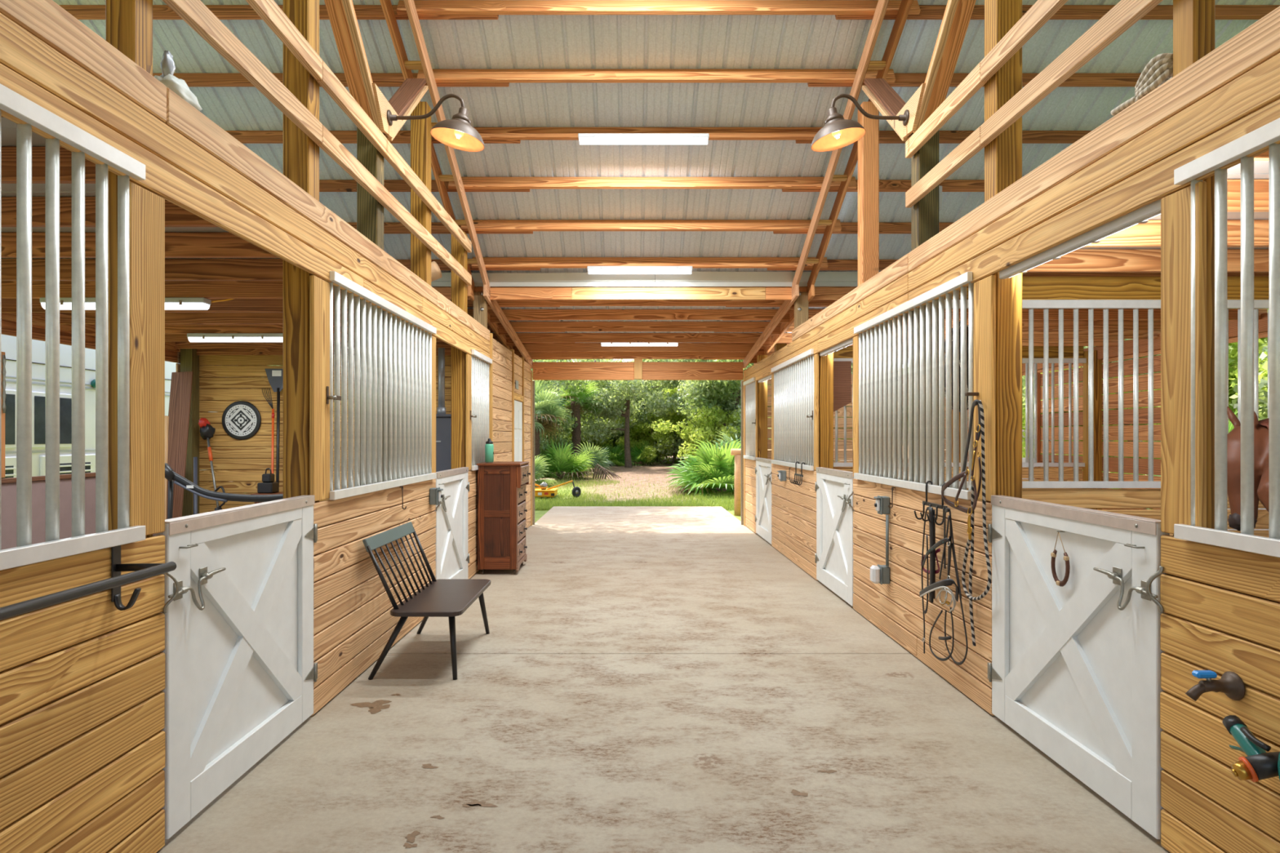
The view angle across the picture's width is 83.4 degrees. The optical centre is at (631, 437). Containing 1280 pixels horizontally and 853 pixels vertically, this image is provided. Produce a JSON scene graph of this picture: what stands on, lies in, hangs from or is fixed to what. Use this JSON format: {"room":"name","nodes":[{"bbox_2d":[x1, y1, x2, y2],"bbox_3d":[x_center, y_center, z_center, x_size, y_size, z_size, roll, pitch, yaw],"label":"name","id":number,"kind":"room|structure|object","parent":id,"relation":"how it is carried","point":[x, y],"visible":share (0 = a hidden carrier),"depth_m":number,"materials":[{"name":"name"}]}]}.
{"room":"farm building","nodes":[
{"label":"farm building","id":0,"kind":"room"},
{"bbox_2d":[1,312,283,549],"bbox_3d":[-5.435,0.182,5.030,0.210,2.660,14.640,0,0,0],"label":"wall","id":1,"kind":"structure","parent":0,"point":[172,354],"depth_m":6.58,"materials":[{"name":"brown wood"}]},
{"bbox_2d":[1,355,5,413],"bbox_3d":[-5.385,-0.458,6.170,0.027,0.500,0.027,0,0,0],"label":"hanging chain","id":2,"kind":"object","parent":1,"relation":"hanging from","point":[3,360],"visible":1,"depth_m":6.16,"materials":[{"name":"metal"}]},
{"bbox_2d":[1,115,451,348],"bbox_3d":[-3.627,-1.121,4.975,3.486,0.163,7.346,0,0,0],"label":"ceiling","id":3,"kind":"structure","parent":0,"point":[202,259],"depth_m":4.74,"materials":[{"name":"red wood"}]},
{"bbox_2d":[40,297,233,310],"bbox_3d":[-3.174,-1.029,5.371,2.420,0.150,0.109,0,0,0],"label":"strip light","id":4,"kind":"object","parent":3,"relation":"attached to","point":[65,303],"depth_m":5.33,"materials":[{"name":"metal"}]},
{"bbox_2d":[40,302,209,310],"bbox_3d":[-3.774,-0.975,5.370,1.196,0.042,0.092,0,0,0],"label":"diffuser","id":5,"kind":"object","parent":4,"relation":"attached to","point":[63,306],"depth_m":5.33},
{"bbox_2d":[186,333,283,342],"bbox_3d":[-3.814,-0.996,7.200,1.220,0.083,0.107,0,0,0],"label":"strip light","id":6,"kind":"object","parent":3,"relation":"attached to","point":[193,337],"visible":0.74,"depth_m":7.15,"materials":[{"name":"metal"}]},
{"bbox_2d":[187,337,283,342],"bbox_3d":[-3.814,-0.975,7.200,1.196,0.042,0.092,0,0,0],"label":"diffuser","id":7,"kind":"object","parent":6,"relation":"attached to","point":[191,339],"depth_m":7.16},
{"bbox_2d":[0,0,530,852],"bbox_3d":[-1.794,-1.387,4.991,0.204,5.798,14.702,0,0,0],"label":"wall","id":8,"kind":"structure","parent":0,"point":[82,679],"depth_m":2.64,"materials":[{"name":"brown wood"}]},
{"bbox_2d":[0,83,145,570],"bbox_3d":[-1.712,-0.294,1.395,0.063,1.299,2.190,0,0,0],"label":"window grille","id":9,"kind":"object","parent":8,"relation":"in","point":[11,102],"visible":0.96,"depth_m":2.15,"materials":[{"name":"white metal"}]},
{"bbox_2d":[0,545,176,620],"bbox_3d":[-1.610,0.465,1.502,0.203,0.215,1.805,0,0,0],"label":"bar","id":10,"kind":"object","parent":8,"relation":"attached to","point":[140,571],"visible":0.91,"depth_m":2.13,"materials":[{"name":"black metal"}]},
{"bbox_2d":[154,49,202,111],"bbox_3d":[-1.795,-1.393,2.831,0.108,0.208,0.240,0,0,0],"label":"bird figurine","id":11,"kind":"object","parent":8,"relation":"on","point":[179,86],"visible":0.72,"depth_m":2.77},
{"bbox_2d":[155,495,317,839],"bbox_3d":[-1.710,0.899,3.267,0.108,1.176,1.288,0,0,0],"label":"door","id":12,"kind":"structure","parent":8,"relation":"in","point":[240,671],"depth_m":3.11,"materials":[{"name":"white paint"}]},
{"bbox_2d":[325,271,436,500],"bbox_3d":[-1.712,-0.294,5.140,0.063,1.299,2.130,0,0,0],"label":"window grille","id":13,"kind":"object","parent":8,"relation":"in","point":[402,352],"visible":0.92,"depth_m":4.92,"materials":[{"name":"white metal"}]},
{"bbox_2d":[429,487,443,505],"bbox_3d":[-1.661,0.502,6.140,0.102,0.148,0.098,0,0,0],"label":"box","id":14,"kind":"object","parent":8,"relation":"attached to","point":[435,493],"visible":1,"depth_m":6.10,"materials":[{"name":"grey plastic"}]},
{"bbox_2d":[434,466,469,579],"bbox_3d":[-1.710,0.899,6.932,0.108,1.176,1.288,0,0,0],"label":"door","id":15,"kind":"structure","parent":8,"relation":"in","point":[452,557],"depth_m":6.95,"materials":[{"name":"white paint"}]},
{"bbox_2d":[471,349,492,470],"bbox_3d":[-1.712,-0.294,8.200,0.063,1.299,1.000,0,0,0],"label":"window grille","id":16,"kind":"object","parent":8,"relation":"in","point":[480,369],"visible":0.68,"depth_m":8.14,"materials":[{"name":"white metal"}]},
{"bbox_2d":[514,400,522,461],"bbox_3d":[-1.696,0.473,10.850,0.096,2.047,0.894,0,0,0],"label":"door","id":17,"kind":"structure","parent":8,"relation":"in","point":[517,405],"depth_m":10.88,"materials":[{"name":"white paint"}]},
{"bbox_2d":[180,348,471,516],"bbox_3d":[-3.627,0.182,8.600,3.446,2.660,0.180,0,0,0],"label":"wall","id":18,"kind":"structure","parent":0,"point":[218,374],"depth_m":8.67,"materials":[{"name":"brown wood"}]},
{"bbox_2d":[222,400,261,439],"bbox_3d":[-4.690,-0.205,8.644,0.472,0.472,0.023,0,0,0],"label":"sign","id":19,"kind":"object","parent":18,"relation":"attached to","point":[241,420],"visible":1,"depth_m":8.64,"materials":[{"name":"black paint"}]},
{"bbox_2d":[225,404,257,435],"bbox_3d":[-4.690,-0.205,8.636,0.380,0.380,0.002,0,0,0],"label":"print","id":20,"kind":"object","parent":19,"relation":"attached to","point":[240,420],"depth_m":8.64,"materials":[{"name":"paper"}]},
{"bbox_2d":[333,359,946,525],"bbox_3d":[0.118,0.077,12.415,10.976,2.870,0.230,0,0,0],"label":"wall","id":21,"kind":"structure","parent":0,"point":[637,369],"depth_m":12.36,"materials":[{"name":"orange wood"}]},
{"bbox_2d":[156,506,1170,852],"bbox_3d":[0.150,1.581,1.900,12.300,0.141,27.800,0,0,0],"label":"floor","id":22,"kind":"structure","parent":0,"point":[649,679],"depth_m":3.57,"materials":[{"name":"concrete"}]},
{"bbox_2d":[164,415,168,519],"bbox_3d":[-5.100,0.627,7.840,0.058,1.743,0.549,0,0,-29],"label":"stud","id":23,"kind":"object","parent":22,"relation":"on","point":[166,418],"visible":0.28,"depth_m":7.96,"materials":[{"name":"brown wood"}]},
{"bbox_2d":[166,371,192,519],"bbox_3d":[-5.215,0.357,8.210,0.237,2.264,0.543,0,0,-13],"label":"plank","id":24,"kind":"object","parent":22,"relation":"on","point":[180,402],"visible":0.52,"depth_m":8.29,"materials":[{"name":"brown wood"}]},
{"bbox_2d":[193,457,197,514],"bbox_3d":[-4.925,0.872,8.125,0.043,1.295,0.521,0,0,-31],"label":"pipe","id":25,"kind":"object","parent":22,"relation":"on","point":[195,459],"visible":0.47,"depth_m":8.23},
{"bbox_2d":[198,417,225,511],"bbox_3d":[-4.833,0.629,8.323,0.622,1.729,0.186,0,0,39],"label":"string trimmer","id":26,"kind":"object","parent":22,"relation":"on","point":[206,431],"visible":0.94,"depth_m":8.41,"materials":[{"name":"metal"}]},
{"bbox_2d":[164,462,283,519],"bbox_3d":[-3.490,0.867,6.235,1.184,1.294,0.170,0,0,0],"label":"handrail","id":27,"kind":"object","parent":22,"relation":"on","point":[173,477],"visible":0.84,"depth_m":6.18,"materials":[{"name":"metal"}]},
{"bbox_2d":[250,492,283,503],"bbox_3d":[-3.500,1.072,8.180,1.500,0.880,0.320,0,0,0],"label":"bench","id":28,"kind":"object","parent":22,"relation":"on","point":[276,493],"visible":0.02,"depth_m":8.07,"materials":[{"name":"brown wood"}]},
{"bbox_2d":[257,467,278,493],"bbox_3d":[-4.135,0.490,8.180,0.170,0.282,0.160,0,0,0],"label":"tool case","id":29,"kind":"object","parent":28,"relation":"on","point":[268,486],"visible":1,"depth_m":8.12,"materials":[{"name":"black paint"}]},
{"bbox_2d":[261,387,275,473],"bbox_3d":[-4.249,0.462,8.470,0.306,2.103,0.095,0,0,43],"label":"tool","id":30,"kind":"object","parent":22,"relation":"on","point":[270,403],"visible":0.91,"depth_m":8.47,"materials":[{"name":"orange paint"}]},
{"bbox_2d":[265,368,283,492],"bbox_3d":[-4.230,0.348,8.470,0.260,2.331,0.176,0,0,0],"label":"shovel","id":31,"kind":"object","parent":22,"relation":"on","point":[275,376],"visible":0.8,"depth_m":8.53,"materials":[{"name":"black metal"}]},
{"bbox_2d":[362,521,490,679],"bbox_3d":[-1.370,1.078,4.992,0.630,0.883,1.123,0,0,0],"label":"bench","id":32,"kind":"object","parent":22,"relation":"on","point":[450,598],"visible":1,"depth_m":4.80,"materials":[{"name":"brown paint"}]},
{"bbox_2d":[435,413,451,471],"bbox_3d":[-2.320,0.615,8.348,0.630,1.755,0.565,0,0,0],"label":"tall cabinet","id":33,"kind":"object","parent":22,"relation":"on","point":[443,421],"visible":0.23,"depth_m":8.08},
{"bbox_2d":[436,347,445,413],"bbox_3d":[-2.205,-0.651,8.350,0.099,0.774,0.099,0,0,0],"label":"vent pipe","id":34,"kind":"object","parent":33,"relation":"on","point":[441,409],"visible":0.83,"depth_m":8.32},
{"bbox_2d":[475,461,530,574],"bbox_3d":[-1.438,0.899,8.225,0.523,1.224,0.700,0,0,0],"label":"dresser","id":35,"kind":"object","parent":22,"relation":"on","point":[501,485],"visible":1,"depth_m":7.91,"materials":[{"name":"brown wood"}]},
{"bbox_2d":[484,438,493,462],"bbox_3d":[-1.585,0.147,8.030,0.096,0.278,0.095,0,0,0],"label":"water bottle","id":36,"kind":"object","parent":35,"relation":"on","point":[489,446],"visible":1,"depth_m":7.99,"materials":[{"name":"metal"}]},
{"bbox_2d":[1226,406,1268,531],"bbox_3d":[4.154,0.667,3.305,0.615,1.712,2.443,0,0,-23],"label":"horse","id":37,"kind":"object","parent":22,"relation":"on","point":[1260,427],"visible":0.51,"depth_m":4.24},
{"bbox_2d":[52,0,1279,368],"bbox_3d":[0.134,-3.027,4.972,13.744,3.672,15.061,0,0,0],"label":"ceiling","id":38,"kind":"structure","parent":0,"point":[762,219],"depth_m":6.76,"materials":[{"name":"metal"}]},
{"bbox_2d":[386,93,484,151],"bbox_3d":[-1.359,-2.220,5.020,0.660,0.360,0.375,0,0,0],"label":"lamp","id":39,"kind":"object","parent":38,"relation":"attached to","point":[457,132],"visible":1,"depth_m":5.01,"materials":[{"name":"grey metal"}]},
{"bbox_2d":[586,266,692,274],"bbox_3d":[0.100,-1.942,8.360,1.220,0.083,0.107,0,0,0],"label":"strip light","id":40,"kind":"object","parent":38,"relation":"attached to","point":[592,269],"visible":1,"depth_m":8.31,"materials":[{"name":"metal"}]},
{"bbox_2d":[588,269,691,274],"bbox_3d":[0.100,-1.921,8.360,1.196,0.042,0.092,0,0,0],"label":"diffuser","id":41,"kind":"object","parent":40,"relation":"attached to","point":[590,271],"depth_m":8.32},
{"bbox_2d":[600,342,678,346],"bbox_3d":[0.130,-1.476,11.300,1.220,0.083,0.107,0,0,0],"label":"strip light","id":42,"kind":"object","parent":38,"relation":"attached to","point":[603,344],"visible":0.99,"depth_m":11.26,"materials":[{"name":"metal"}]},
{"bbox_2d":[577,133,709,144],"bbox_3d":[0.115,-2.788,6.730,1.220,0.083,0.107,0,0,0],"label":"strip light","id":43,"kind":"object","parent":38,"relation":"attached to","point":[584,138],"visible":1,"depth_m":6.68,"materials":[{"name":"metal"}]},
{"bbox_2d":[579,137,707,144],"bbox_3d":[0.115,-2.767,6.730,1.196,0.042,0.092,0,0,0],"label":"diffuser","id":44,"kind":"object","parent":43,"relation":"attached to","point":[582,140],"depth_m":6.70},
{"bbox_2d":[810,93,909,151],"bbox_3d":[1.591,-2.220,5.020,0.660,0.360,0.375,0,0,0],"label":"lamp","id":45,"kind":"object","parent":38,"relation":"attached to","point":[838,132],"visible":1,"depth_m":5.01,"materials":[{"name":"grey metal"}]},
{"bbox_2d":[813,346,1083,488],"bbox_3d":[3.786,0.195,8.680,3.320,2.626,0.059,0,0,0],"label":"wall","id":46,"kind":"structure","parent":0,"point":[845,353],"depth_m":8.67,"materials":[{"name":"brown wood"}]},
{"bbox_2d":[833,358,1086,466],"bbox_3d":[3.786,-0.299,8.655,3.340,1.302,0.080,0,0,0],"label":"grille","id":47,"kind":"object","parent":46,"relation":"in","point":[1052,361],"visible":0.27,"depth_m":8.67,"materials":[{"name":"white metal"}]},
{"bbox_2d":[833,360,851,411],"bbox_3d":[2.500,-0.598,8.568,0.240,0.620,0.025,0,0,0],"label":"window blind","id":48,"kind":"object","parent":47,"relation":"hanging from","point":[842,369],"visible":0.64,"depth_m":8.55,"materials":[{"name":"brown fabric"}]},
{"bbox_2d":[744,0,1279,852],"bbox_3d":[2.030,-1.387,4.995,0.196,5.798,14.709,0,0,0],"label":"wall","id":49,"kind":"structure","parent":0,"point":[1221,605],"depth_m":3.05,"materials":[{"name":"brown wood"}]},
{"bbox_2d":[743,377,755,460],"bbox_3d":[1.944,-0.294,11.760,0.063,1.299,1.020,0,0,0],"label":"window grille","id":50,"kind":"object","parent":49,"relation":"in","point":[750,388],"visible":0.94,"depth_m":11.70,"materials":[{"name":"white metal"}]},
{"bbox_2d":[755,457,772,544],"bbox_3d":[1.942,0.899,10.589,0.108,1.176,1.283,0,0,0],"label":"door","id":51,"kind":"structure","parent":49,"relation":"in","point":[763,465],"depth_m":10.61,"materials":[{"name":"white paint"}]},
{"bbox_2d":[771,348,814,471],"bbox_3d":[1.944,-0.294,8.745,0.063,1.299,2.180,0,0,0],"label":"window grille","id":52,"kind":"object","parent":49,"relation":"in","point":[793,384],"visible":0.91,"depth_m":8.63,"materials":[{"name":"white metal"}]},
{"bbox_2d":[815,466,854,606],"bbox_3d":[1.942,0.899,6.932,0.108,1.176,1.288,0,0,0],"label":"door","id":53,"kind":"structure","parent":49,"relation":"in","point":[834,559],"depth_m":6.89,"materials":[{"name":"white paint"}]},
{"bbox_2d":[820,335,857,355],"bbox_3d":[2.018,-0.900,6.930,0.083,0.107,1.200,0,0,0],"label":"rail","id":54,"kind":"object","parent":49,"relation":"attached to","point":[848,342],"visible":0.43,"depth_m":6.90,"materials":[{"name":"metal"}]},
{"bbox_2d":[870,564,889,584],"bbox_3d":[1.880,1.037,5.440,0.128,0.138,0.093,0,0,0],"label":"box","id":55,"kind":"object","parent":49,"relation":"attached to","point":[880,574],"visible":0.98,"depth_m":5.40,"materials":[{"name":"grey plastic"}]},
{"bbox_2d":[873,495,889,515],"bbox_3d":[1.893,0.512,5.440,0.102,0.138,0.093,0,0,0],"label":"box","id":56,"kind":"object","parent":49,"relation":"attached to","point":[882,504],"visible":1,"depth_m":5.40,"materials":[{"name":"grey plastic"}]},
{"bbox_2d":[853,271,973,499],"bbox_3d":[1.944,-0.294,5.135,0.063,1.299,2.090,0,0,0],"label":"grille","id":57,"kind":"object","parent":49,"relation":"in","point":[883,348],"visible":0.93,"depth_m":4.92,"materials":[{"name":"white metal"}]},
{"bbox_2d":[914,480,949,525],"bbox_3d":[1.892,0.407,4.520,0.112,0.255,0.360,0,0,0],"label":"hook rack","id":58,"kind":"object","parent":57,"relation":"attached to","point":[943,507],"visible":0.85,"depth_m":4.50,"materials":[{"name":"black metal"}]},
{"bbox_2d":[921,506,935,653],"bbox_3d":[1.889,0.915,4.567,0.039,0.970,0.238,0,0,5],"label":"leather girth","id":59,"kind":"object","parent":58,"relation":"hanging from","point":[931,512],"visible":0.94,"depth_m":4.49,"materials":[{"name":"leather"}]},
{"bbox_2d":[919,507,968,665],"bbox_3d":[1.859,0.891,4.393,0.091,0.962,0.665,0,0,0],"label":"bridle","id":60,"kind":"object","parent":58,"relation":"hanging from","point":[941,584],"visible":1,"depth_m":4.24,"materials":[{"name":"black leather"}]},
{"bbox_2d":[941,392,982,515],"bbox_3d":[1.886,0.088,4.064,0.114,0.682,0.462,0,0,-6],"label":"halter","id":61,"kind":"object","parent":49,"relation":"hanging from","point":[964,473],"visible":1,"depth_m":3.99,"materials":[{"name":"black leather"}]},
{"bbox_2d":[961,400,991,646],"bbox_3d":[1.888,0.482,3.955,0.074,1.370,0.307,0,0,0],"label":"lead rope","id":62,"kind":"object","parent":49,"relation":"hanging from","point":[971,518],"visible":0.98,"depth_m":3.95,"materials":[{"name":"black fabric"}]},
{"bbox_2d":[987,495,1169,839],"bbox_3d":[1.942,0.899,3.267,0.108,1.176,1.288,0,0,0],"label":"door","id":63,"kind":"structure","parent":49,"relation":"in","point":[1074,669],"depth_m":3.10,"materials":[{"name":"white paint"}]},
{"bbox_2d":[1050,530,1070,586],"bbox_3d":[1.949,0.550,3.260,0.034,0.253,0.137,0,0,0],"label":"horseshoe","id":64,"kind":"object","parent":63,"relation":"hanging from","point":[1066,557],"visible":0.99,"depth_m":3.25,"materials":[{"name":"metal"}]},
{"bbox_2d":[999,195,1168,279],"bbox_3d":[2.018,-0.900,3.265,0.083,0.107,1.200,0,0,0],"label":"rail","id":65,"kind":"object","parent":49,"relation":"attached to","point":[1140,215],"visible":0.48,"depth_m":3.12,"materials":[{"name":"metal"}]},
{"bbox_2d":[1008,213,1159,278],"bbox_3d":[2.038,-0.900,3.265,0.042,0.092,1.176,0,0,0],"label":"diffuser","id":66,"kind":"object","parent":65,"relation":"attached to","point":[1144,221],"depth_m":3.15,"materials":[{"name":"plastic"}]},
{"bbox_2d":[1111,53,1173,115],"bbox_3d":[1.998,-1.346,2.779,0.118,0.165,0.264,0,0,0],"label":"rope coil","id":67,"kind":"object","parent":49,"relation":"on","point":[1153,75],"visible":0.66,"depth_m":2.70,"materials":[{"name":"white fabric"}]},
{"bbox_2d":[1185,670,1245,701],"bbox_3d":[1.871,0.804,2.320,0.146,0.096,0.090,0,0,0],"label":"spigot","id":68,"kind":"object","parent":49,"relation":"attached to","point":[1230,683],"visible":1,"depth_m":2.31,"materials":[{"name":"brown metal"}]},
{"bbox_2d":[1173,117,1279,557],"bbox_3d":[1.944,-0.294,1.417,0.063,1.299,2.235,0,0,0],"label":"grille","id":69,"kind":"object","parent":49,"relation":"in","point":[1267,135],"visible":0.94,"depth_m":2.28,"materials":[{"name":"white metal"}]},
{"bbox_2d":[1277,752,1279,780],"bbox_3d":[1.870,0.927,1.865,0.148,0.331,0.331,0,0,0],"label":"hose reel","id":70,"kind":"object","parent":49,"relation":"hanging from","point":[1278,762],"visible":1,"depth_m":2.02,"materials":[{"name":"teal plastic"}]},
{"bbox_2d":[1222,715,1279,782],"bbox_3d":[1.835,0.931,2.137,0.152,0.140,0.214,0,0,0],"label":"hose nozzle","id":71,"kind":"object","parent":70,"relation":"hanging from","point":[1259,765],"visible":1,"depth_m":2.09,"materials":[{"name":"teal plastic"}]},
{"bbox_2d":[848,150,1268,346],"bbox_3d":[3.861,-1.121,4.975,3.490,0.163,7.346,0,0,0],"label":"ceiling","id":72,"kind":"structure","parent":0,"point":[1135,251],"depth_m":4.50,"materials":[{"name":"orange wood"}]},
{"bbox_2d":[944,320,968,412],"bbox_3d":[2.550,-0.669,5.550,0.306,1.022,0.306,0,0,0],"label":"net","id":73,"kind":"object","parent":72,"relation":"hanging from","point":[960,320],"visible":0.12,"depth_m":5.48,"materials":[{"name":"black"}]},
{"bbox_2d":[944,276,1268,537],"bbox_3d":[3.786,0.195,5.019,3.320,2.626,0.059,0,0,0],"label":"wall","id":74,"kind":"structure","parent":0,"point":[1033,287],"depth_m":4.99,"materials":[{"name":"brown wood"}]},
{"bbox_2d":[937,299,1268,488],"bbox_3d":[3.786,-0.299,4.995,3.340,1.302,0.080,0,0,0],"label":"grille","id":75,"kind":"object","parent":74,"relation":"in","point":[1026,304],"visible":0.34,"depth_m":5.01,"materials":[{"name":"white metal"}]},
{"bbox_2d":[951,312,1267,509],"bbox_3d":[5.543,0.212,5.030,0.175,2.600,14.640,0,0,0],"label":"wall","id":76,"kind":"structure","parent":0,"point":[1263,322],"depth_m":8.40,"materials":[{"name":"red wood"}]},
{"label":"outside","id":77,"kind":"structure","parent":0,"visible":0},
{"bbox_2d":[534,445,1150,522],"bbox_3d":[0.000,1.428,25.000,140.000,0.331,170.000,0,0,0],"label":"ground","id":78,"kind":"structure","parent":77,"point":[634,473],"depth_m":22.61,"materials":[{"name":"brown soil"}]},
{"bbox_2d":[1,334,213,478],"bbox_3d":[-9.359,-0.110,9.500,2.482,3.356,10.000,0,0,0],"label":"camper","id":79,"kind":"object","parent":78,"relation":"on","point":[8,343],"visible":0.24,"depth_m":10.04,"materials":[{"name":"white metal"}]},
{"bbox_2d":[534,454,558,487],"bbox_3d":[-3.154,1.049,21.511,2.008,1.136,2.071,0,0,0],"label":"palmetto","id":80,"kind":"object","parent":78,"relation":"on","point":[539,468],"visible":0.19,"depth_m":21.46,"materials":[{"name":"green plant"}]},
{"bbox_2d":[528,379,572,462],"bbox_3d":[-3.317,-0.232,24.467,2.628,3.723,2.649,0,0,0],"label":"palm","id":81,"kind":"object","parent":78,"relation":"on","point":[545,402],"visible":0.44,"depth_m":24.36,"materials":[{"name":"green plant"}]},
{"bbox_2d":[539,418,573,461],"bbox_3d":[-4.135,0.207,29.777,3.414,3.069,3.606,0,0,-19],"label":"shrub","id":82,"kind":"object","parent":78,"relation":"on","point":[562,437],"visible":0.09,"depth_m":29.00,"materials":[{"name":"green plant"}]},
{"bbox_2d":[534,480,581,497],"bbox_3d":[-2.155,1.307,18.596,1.730,0.469,0.848,0,0,0],"label":"lawn mower","id":83,"kind":"object","parent":78,"relation":"on","point":[542,491],"visible":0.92,"depth_m":18.33,"materials":[{"name":"yellow paint"}]},
{"bbox_2d":[530,360,592,451],"bbox_3d":[-4.326,-0.929,26.853,5.182,5.178,5.273,0,0,-12],"label":"oak tree","id":84,"kind":"object","parent":78,"relation":"on","point":[578,383],"visible":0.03,"depth_m":26.89,"materials":[{"name":"green plant"}]},
{"bbox_2d":[537,437,596,479],"bbox_3d":[-2.425,0.798,25.148,2.577,1.630,2.485,0,0,0],"label":"palmetto","id":85,"kind":"object","parent":78,"relation":"on","point":[562,461],"visible":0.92,"depth_m":24.62,"materials":[{"name":"green plant"}]},
{"bbox_2d":[543,380,601,455],"bbox_3d":[-2.463,-0.564,29.545,2.708,4.183,2.663,0,0,0],"label":"palm","id":86,"kind":"object","parent":78,"relation":"on","point":[575,404],"visible":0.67,"depth_m":29.33,"materials":[{"name":"green plant"}]},
{"bbox_2d":[573,441,615,475],"bbox_3d":[-1.653,0.841,27.401,2.188,1.438,2.075,0,0,-13],"label":"palmetto","id":87,"kind":"object","parent":78,"relation":"on","point":[600,460],"visible":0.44,"depth_m":27.31,"materials":[{"name":"green plant"}]},
{"bbox_2d":[563,401,637,452],"bbox_3d":[-2.668,0.045,33.261,3.978,3.546,5.691,0,0,-32],"label":"shrub","id":88,"kind":"object","parent":78,"relation":"on","point":[619,420],"visible":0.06,"depth_m":32.67,"materials":[{"name":"green plant"}]},
{"bbox_2d":[557,359,656,438],"bbox_3d":[-1.599,-1.509,35.797,5.427,6.227,6.517,0,0,-15],"label":"oak tree","id":89,"kind":"object","parent":78,"relation":"on","point":[642,415],"visible":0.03,"depth_m":34.22,"materials":[{"name":"green plant"}]},
{"bbox_2d":[600,442,633,466],"bbox_3d":[-0.910,0.839,32.469,2.197,1.304,2.459,0,0,0],"label":"palmetto","id":90,"kind":"object","parent":78,"relation":"on","point":[616,454],"visible":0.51,"depth_m":32.39,"materials":[{"name":"green plant"}]},
{"bbox_2d":[558,359,688,467],"bbox_3d":[-0.349,-1.123,30.987,5.680,5.427,4.730,0,0,27],"label":"oak tree","id":91,"kind":"object","parent":78,"relation":"on","point":[618,401],"visible":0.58,"depth_m":30.41,"materials":[{"name":"green plant"}]},
{"bbox_2d":[534,473,734,510],"bbox_3d":[0.000,1.434,21.074,14.188,0.316,11.159,0,0,0],"label":"grass","id":92,"kind":"structure","parent":78,"relation":"on","point":[730,506],"depth_m":17.91,"materials":[{"name":"plant"}]},
{"bbox_2d":[622,440,657,466],"bbox_3d":[0.429,0.759,32.890,1.852,1.255,1.921,0,0,0],"label":"palmetto","id":93,"kind":"object","parent":78,"relation":"on","point":[636,455],"visible":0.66,"depth_m":32.91,"materials":[{"name":"green plant"}]},
{"bbox_2d":[614,399,682,463],"bbox_3d":[0.944,-0.179,34.420,3.168,3.725,3.634,0,0,6],"label":"sapling","id":94,"kind":"object","parent":78,"relation":"on","point":[642,431],"visible":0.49,"depth_m":33.73,"materials":[{"name":"green plant"}]},
{"bbox_2d":[634,385,693,464],"bbox_3d":[1.952,-0.331,33.587,4.017,4.118,3.501,0,0,-24],"label":"sapling","id":95,"kind":"object","parent":78,"relation":"on","point":[673,418],"visible":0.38,"depth_m":32.59,"materials":[{"name":"green plant"}]},
{"bbox_2d":[650,404,720,465],"bbox_3d":[2.852,0.141,33.537,4.165,3.786,5.194,0,0,-28],"label":"shrub","id":96,"kind":"object","parent":78,"relation":"on","point":[680,442],"visible":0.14,"depth_m":32.62,"materials":[{"name":"green plant"}]},
{"bbox_2d":[640,359,750,467],"bbox_3d":[3.757,-1.206,30.014,5.939,5.666,6.303,0,0,-21],"label":"oak tree","id":97,"kind":"object","parent":78,"relation":"on","point":[651,404],"visible":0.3,"depth_m":29.41,"materials":[{"name":"green plant"}]},
{"bbox_2d":[665,438,741,497],"bbox_3d":[2.534,0.838,19.852,3.250,1.692,3.290,0,0,0],"label":"palmetto","id":98,"kind":"object","parent":78,"relation":"on","point":[717,465],"visible":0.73,"depth_m":19.46,"materials":[{"name":"green plant"}]},
{"bbox_2d":[647,404,771,463],"bbox_3d":[3.330,0.276,27.146,3.552,3.166,5.081,0,0,-36],"label":"shrub","id":99,"kind":"object","parent":78,"relation":"on","point":[703,430],"visible":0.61,"depth_m":27.07,"materials":[{"name":"green plant"}]},
{"bbox_2d":[675,359,771,428],"bbox_3d":[4.558,-1.079,28.041,5.551,5.451,5.454,0,0,9],"label":"oak tree","id":100,"kind":"object","parent":78,"relation":"on","point":[726,387],"visible":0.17,"depth_m":27.37,"materials":[{"name":"green plant"}]},
{"bbox_2d":[730,448,741,515],"bbox_3d":[3.415,0.910,14.600,2.770,1.363,0.155,0,0,0],"label":"post","id":101,"kind":"object","parent":78,"relation":"on","point":[736,452],"visible":0.4,"depth_m":14.54,"materials":[{"name":"brown wood"}]},
{"bbox_2d":[1022,373,1160,474],"bbox_3d":[9.604,-0.097,16.421,4.208,4.314,3.668,0,0,24],"label":"sapling","id":102,"kind":"object","parent":78,"relation":"on","point":[1023,406],"visible":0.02,"depth_m":15.89,"materials":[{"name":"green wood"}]},
{"bbox_2d":[1022,338,1267,457],"bbox_3d":[9.785,-1.078,15.414,6.251,5.964,6.635,0,0,-24],"label":"oak tree","id":103,"kind":"object","parent":78,"relation":"on","point":[1265,341],"visible":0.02,"depth_m":13.99,"materials":[{"name":"green plant"}]},
{"bbox_2d":[1040,337,1267,509],"bbox_3d":[9.848,-0.097,12.895,4.208,4.314,3.668,0,0,-28],"label":"sapling","id":104,"kind":"object","parent":78,"relation":"on","point":[1233,356],"visible":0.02,"depth_m":11.77,"materials":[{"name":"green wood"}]},
{"bbox_2d":[1229,360,1267,420],"bbox_3d":[10.246,-0.970,7.565,5.979,5.713,4.979,0,0,44],"label":"oak tree","id":105,"kind":"object","parent":78,"relation":"on","point":[1263,395],"visible":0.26,"depth_m":8.58,"materials":[{"name":"green plant"}]},
{"bbox_2d":[1230,308,1268,395],"bbox_3d":[9.389,0.055,8.962,3.334,3.921,3.826,0,0,-32],"label":"sapling","id":106,"kind":"object","parent":78,"relation":"on","point":[1265,373],"visible":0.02,"depth_m":10.61,"materials":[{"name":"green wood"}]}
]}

